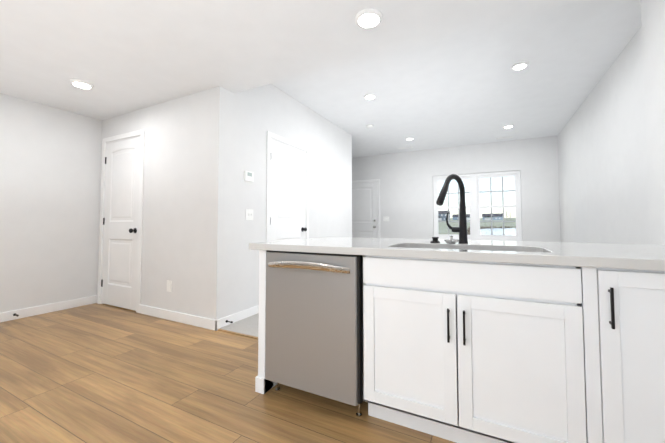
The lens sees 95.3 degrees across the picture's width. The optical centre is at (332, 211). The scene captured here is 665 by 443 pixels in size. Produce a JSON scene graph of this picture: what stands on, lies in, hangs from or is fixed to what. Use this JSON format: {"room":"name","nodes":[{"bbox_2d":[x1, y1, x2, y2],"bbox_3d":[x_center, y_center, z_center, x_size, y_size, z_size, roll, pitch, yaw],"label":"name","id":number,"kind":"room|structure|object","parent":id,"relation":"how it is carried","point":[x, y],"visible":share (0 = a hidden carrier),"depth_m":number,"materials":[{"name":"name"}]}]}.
{"room":"kitchen","nodes":[
{"label":"kitchen","id":0,"kind":"room"},
{"bbox_2d":[97,86,228,319],"bbox_3d":[-2.100,-0.208,3.593,2.220,2.800,0.120,-1,-3,27],"label":"wall","id":1,"kind":"structure","parent":0,"point":[184,240],"depth_m":3.25,"materials":[{"name":"beige paint"}]},
{"bbox_2d":[101,137,140,310],"bbox_3d":[-2.671,0.144,3.791,0.790,2.088,0.101,-1,-3,27],"label":"pantry door","id":2,"kind":"structure","parent":1,"relation":"in","point":[120,248],"depth_m":3.79,"materials":[{"name":"white paint"}]},
{"bbox_2d":[97,129,144,312],"bbox_3d":[-2.631,0.114,3.848,0.924,2.177,0.136,-1,-3,27],"label":"door frame","id":3,"kind":"structure","parent":1,"relation":"attached to","point":[126,136],"depth_m":3.78,"materials":[{"name":"white wood"}]},
{"bbox_2d":[167,280,171,291],"bbox_3d":[-1.788,0.822,3.316,0.080,0.120,0.008,-1,-3,27],"label":"outlet","id":4,"kind":"object","parent":1,"relation":"attached to","point":[169,286],"visible":1,"depth_m":3.31,"materials":[{"name":"white plastic"}]},
{"bbox_2d":[139,304,218,330],"bbox_3d":[-1.707,1.130,3.258,1.292,0.100,0.014,-1,-3,27],"label":"baseboard","id":5,"kind":"structure","parent":1,"relation":"attached to","point":[203,322],"depth_m":3.20,"materials":[{"name":"white wood"}]},
{"bbox_2d":[0,303,455,442],"bbox_3d":[-1.711,1.090,0.327,6.110,0.060,5.280,-1,-3,27],"label":"floor","id":6,"kind":"structure","parent":0,"point":[98,373],"depth_m":1.88,"materials":[{"name":"brown wood"}]},
{"bbox_2d":[218,329,257,338],"bbox_3d":[-0.643,1.154,2.740,1.060,0.009,0.040,-1,-3,27],"label":"threshold strip","id":7,"kind":"object","parent":6,"relation":"on","point":[240,334],"depth_m":2.86,"materials":[{"name":"brown wood"}]},
{"bbox_2d":[255,250,266,393],"bbox_3d":[-0.318,0.694,2.146,0.066,0.878,0.580,-1,-3,27],"label":"end panel","id":8,"kind":"object","parent":6,"relation":"on","point":[260,381],"depth_m":1.89,"materials":[{"name":"white paint"}]},
{"bbox_2d":[249,238,664,270],"bbox_3d":[0.869,0.219,1.795,2.609,0.039,1.100,-1,-3,27],"label":"countertop","id":9,"kind":"structure","parent":8,"relation":"on","point":[627,256],"depth_m":1.49,"materials":[{"name":"white stone"}]},
{"bbox_2d":[430,237,439,242],"bbox_3d":[0.661,0.185,1.950,0.062,0.040,0.062,-1,-3,27],"label":"air gap cap","id":10,"kind":"object","parent":9,"relation":"on","point":[435,240],"visible":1,"depth_m":1.93,"materials":[{"name":"black metal"}]},
{"bbox_2d":[444,235,458,243],"bbox_3d":[0.753,0.179,1.919,0.086,0.050,0.086,-1,-3,27],"label":"basket","id":11,"kind":"object","parent":9,"relation":"on","point":[451,240],"visible":1,"depth_m":1.89,"materials":[{"name":"silver metal"}]},
{"bbox_2d":[436,174,467,242],"bbox_3d":[0.745,-0.016,1.879,0.158,0.436,0.280,-1,-3,27],"label":"gooseneck faucet","id":12,"kind":"object","parent":9,"relation":"on","point":[461,229],"visible":1,"depth_m":1.93,"materials":[{"name":"metal"}]},
{"bbox_2d":[265,250,362,416],"bbox_3d":[-0.014,0.687,1.962,0.623,0.878,0.646,-1,-3,27],"label":"stainless steel dishwasher","id":13,"kind":"object","parent":6,"relation":"on","point":[314,326],"visible":0.88,"depth_m":1.69,"materials":[{"name":"grey metal"}]},
{"bbox_2d":[267,255,664,442],"bbox_3d":[0.800,0.672,1.593,2.559,0.878,0.609,-1,-3,27],"label":"base cabinet","id":14,"kind":"object","parent":6,"relation":"on","point":[459,351],"depth_m":1.28,"materials":[{"name":"white paint"}]},
{"bbox_2d":[219,313,258,336],"bbox_3d":[0.739,1.277,5.062,6.090,0.072,5.390,-1,-3,27],"label":"floor","id":15,"kind":"structure","parent":0,"point":[248,326],"depth_m":3.04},
{"bbox_2d":[226,84,351,315],"bbox_3d":[-0.405,-0.168,4.577,0.120,2.800,3.190,-1,-3,27],"label":"wall","id":16,"kind":"structure","parent":0,"point":[256,114],"depth_m":3.64,"materials":[{"name":"beige paint"}]},
{"bbox_2d":[219,305,258,327],"bbox_3d":[-0.957,1.132,3.315,0.014,0.100,0.718,-1,-3,27],"label":"baseboard","id":17,"kind":"structure","parent":16,"relation":"attached to","point":[246,313],"depth_m":3.22,"materials":[{"name":"white wood"}]},
{"bbox_2d":[244,171,253,181],"bbox_3d":[-0.938,-0.391,3.402,0.024,0.110,0.130,-1,-3,27],"label":"thermostat","id":18,"kind":"object","parent":16,"relation":"attached to","point":[248,175],"visible":1,"depth_m":3.39,"materials":[{"name":"white plastic"}]},
{"bbox_2d":[246,209,252,219],"bbox_3d":[-0.930,0.040,3.409,0.016,0.120,0.120,-1,-3,27],"label":"switch plate","id":19,"kind":"object","parent":16,"relation":"attached to","point":[249,214],"visible":1,"depth_m":3.41,"materials":[{"name":"white plastic"}]},
{"bbox_2d":[266,131,308,241],"bbox_3d":[-0.631,0.125,4.113,0.136,2.177,0.954,-1,-3,27],"label":"door frame","id":20,"kind":"structure","parent":16,"relation":"attached to","point":[275,137],"depth_m":3.93,"materials":[{"name":"white wood"}]},
{"bbox_2d":[270,139,306,241],"bbox_3d":[-0.576,0.156,4.072,0.101,2.088,0.820,-1,-3,27],"label":"closet door","id":21,"kind":"structure","parent":16,"relation":"in","point":[287,201],"depth_m":4.06,"materials":[{"name":"white paint"}]},
{"bbox_2d":[0,0,580,119],"bbox_3d":[-1.672,-1.615,0.512,6.110,0.480,5.450,-1,-3,27],"label":"ceiling soffit","id":22,"kind":"structure","parent":0,"point":[124,56],"depth_m":2.31,"materials":[{"name":"white paint"}]},
{"bbox_2d":[69,79,93,88],"bbox_3d":[-2.499,-1.261,3.020,0.190,0.022,0.190,-1,-3,27],"label":"recessed light","id":23,"kind":"object","parent":22,"relation":"attached to","point":[81,84],"visible":1,"depth_m":3.00,"materials":[{"name":"white plastic"}]},
{"bbox_2d":[355,8,382,28],"bbox_3d":[0.246,-1.300,2.057,0.190,0.022,0.190,-1,-3,27],"label":"recessed light","id":24,"kind":"object","parent":22,"relation":"attached to","point":[368,18],"visible":1,"depth_m":2.03,"materials":[{"name":"white plastic"}]},
{"bbox_2d":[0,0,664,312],"bbox_3d":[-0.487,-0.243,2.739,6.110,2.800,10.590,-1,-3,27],"label":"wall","id":25,"kind":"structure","parent":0,"point":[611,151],"depth_m":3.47,"materials":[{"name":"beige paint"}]},
{"bbox_2d":[0,295,96,321],"bbox_3d":[-4.282,1.067,1.732,0.014,0.100,5.100,-1,-3,27],"label":"baseboard","id":26,"kind":"structure","parent":25,"relation":"attached to","point":[37,310],"depth_m":3.54,"materials":[{"name":"white wood"}]},
{"bbox_2d":[271,0,640,157],"bbox_3d":[0.767,-1.602,5.233,6.090,0.120,5.170,-1,-3,27],"label":"ceiling","id":27,"kind":"structure","parent":0,"point":[470,87],"depth_m":3.77,"materials":[{"name":"white paint"}]},
{"bbox_2d":[364,93,375,99],"bbox_3d":[0.516,-1.574,4.172,0.170,0.022,0.170,-1,-3,27],"label":"recessed light","id":28,"kind":"object","parent":27,"relation":"in","point":[369,96],"visible":1,"depth_m":4.14,"materials":[{"name":"white plastic"}]},
{"bbox_2d":[511,61,528,69],"bbox_3d":[2.078,-1.607,3.362,0.170,0.022,0.170,-1,-3,27],"label":"recessed light","id":29,"kind":"object","parent":27,"relation":"in","point":[520,65],"visible":1,"depth_m":3.33,"materials":[{"name":"white plastic"}]},
{"bbox_2d":[352,136,560,241],"bbox_3d":[1.924,-0.053,7.399,5.850,2.800,0.150,-1,-3,27],"label":"wall","id":30,"kind":"structure","parent":0,"point":[406,194],"depth_m":6.90,"materials":[{"name":"beige paint"}]},
{"bbox_2d":[352,182,377,237],"bbox_3d":[0.720,0.312,7.908,0.930,2.088,0.101,-1,-3,27],"label":"entry door","id":31,"kind":"structure","parent":30,"relation":"in","point":[364,210],"depth_m":7.88,"materials":[{"name":"white paint"}]},
{"bbox_2d":[352,179,379,237],"bbox_3d":[0.760,0.282,7.965,1.064,2.177,0.136,-1,-3,27],"label":"door frame","id":32,"kind":"structure","parent":30,"relation":"attached to","point":[378,197],"depth_m":7.71,"materials":[{"name":"white wood"}]},
{"bbox_2d":[433,170,521,240],"bbox_3d":[3.162,-0.089,6.736,1.800,1.498,0.137,-1,-3,27],"label":"double-hung window","id":33,"kind":"structure","parent":30,"relation":"in","point":[475,221],"depth_m":6.70,"materials":[{"name":"white plastic"}]},
{"label":"outside","id":34,"kind":"structure","parent":0,"visible":0},
{"bbox_2d":[438,218,515,234],"bbox_3d":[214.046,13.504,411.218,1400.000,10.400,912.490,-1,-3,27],"label":"lawn","id":35,"kind":"structure","parent":34,"point":[445,227],"depth_m":171.21,"materials":[{"name":"green plant"}]},
{"bbox_2d":[438,211,449,220],"bbox_3d":[110.825,4.698,304.973,13.300,10.060,12.700,-1,-3,27],"label":"house","id":36,"kind":"structure","parent":35,"relation":"on","point":[440,213],"depth_m":300.68,"materials":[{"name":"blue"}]},
{"bbox_2d":[467,226,515,234],"bbox_3d":[40.283,4.095,69.138,17.537,0.900,116.000,-1,-3,27],"label":"reeds","id":37,"kind":"object","parent":35,"relation":"on","point":[468,230],"depth_m":104.31,"materials":[{"name":"green plant"}]},
{"bbox_2d":[482,213,502,219],"bbox_3d":[154.003,5.660,291.509,17.800,6.600,11.700,-1,-3,27],"label":"house","id":38,"kind":"structure","parent":35,"relation":"on","point":[487,216],"depth_m":287.96,"materials":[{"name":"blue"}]},
{"bbox_2d":[480,228,515,234],"bbox_3d":[70.551,3.920,52.845,84.200,0.062,125.000,-1,-3,27],"label":"pond","id":39,"kind":"structure","parent":35,"relation":"on","point":[508,232],"depth_m":65.50,"materials":[{"name":"liquid"}]}
]}

